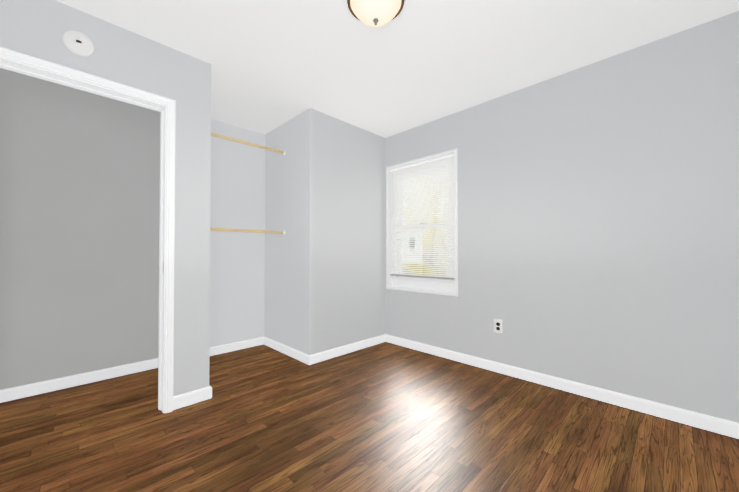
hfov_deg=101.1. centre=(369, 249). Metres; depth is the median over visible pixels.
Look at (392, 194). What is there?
blind wand
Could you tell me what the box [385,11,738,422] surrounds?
wall
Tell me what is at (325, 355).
baseboard
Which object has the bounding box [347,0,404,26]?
ceiling light
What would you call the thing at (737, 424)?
baseboard
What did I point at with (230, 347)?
baseboard
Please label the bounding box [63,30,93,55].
smoke detector
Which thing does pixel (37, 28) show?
wall
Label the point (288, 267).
wall
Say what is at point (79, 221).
wall
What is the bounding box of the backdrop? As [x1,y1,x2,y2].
[402,171,448,275]
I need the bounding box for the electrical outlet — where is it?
[494,319,502,333]
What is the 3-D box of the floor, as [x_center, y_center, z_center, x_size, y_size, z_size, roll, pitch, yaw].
[-0.418,1.124,1.745,4.005,0.100,3.880,-1,-1,45]
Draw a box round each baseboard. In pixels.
[0,358,157,402]
[2,334,738,439]
[210,337,263,355]
[304,335,383,364]
[736,422,738,438]
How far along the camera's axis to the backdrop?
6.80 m
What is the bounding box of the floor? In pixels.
[0,342,738,491]
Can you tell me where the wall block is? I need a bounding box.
[311,109,384,354]
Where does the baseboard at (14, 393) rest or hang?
attached to the wall at (79, 221)
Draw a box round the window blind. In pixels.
[390,153,454,279]
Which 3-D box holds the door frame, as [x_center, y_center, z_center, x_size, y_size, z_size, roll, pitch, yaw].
[-1.617,0.030,1.743,0.019,2.088,0.858,-1,-1,45]
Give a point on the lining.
(24, 69)
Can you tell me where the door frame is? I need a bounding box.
[0,47,175,412]
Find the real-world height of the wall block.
2.440 m
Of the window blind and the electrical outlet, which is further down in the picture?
the electrical outlet
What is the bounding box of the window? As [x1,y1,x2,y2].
[386,149,457,296]
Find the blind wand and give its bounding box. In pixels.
[392,173,392,215]
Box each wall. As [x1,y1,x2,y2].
[0,0,210,395]
[0,68,264,389]
[264,108,311,354]
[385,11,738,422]
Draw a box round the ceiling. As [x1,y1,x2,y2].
[55,0,738,137]
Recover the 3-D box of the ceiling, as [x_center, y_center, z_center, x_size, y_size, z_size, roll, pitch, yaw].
[-0.418,-1.416,1.776,4.005,0.100,3.880,-1,-1,45]
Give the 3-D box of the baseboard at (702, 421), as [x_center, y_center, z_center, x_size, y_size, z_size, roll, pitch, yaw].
[-0.446,1.029,1.718,3.645,0.090,3.600,-1,-1,45]
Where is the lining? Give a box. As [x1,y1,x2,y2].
[0,57,166,412]

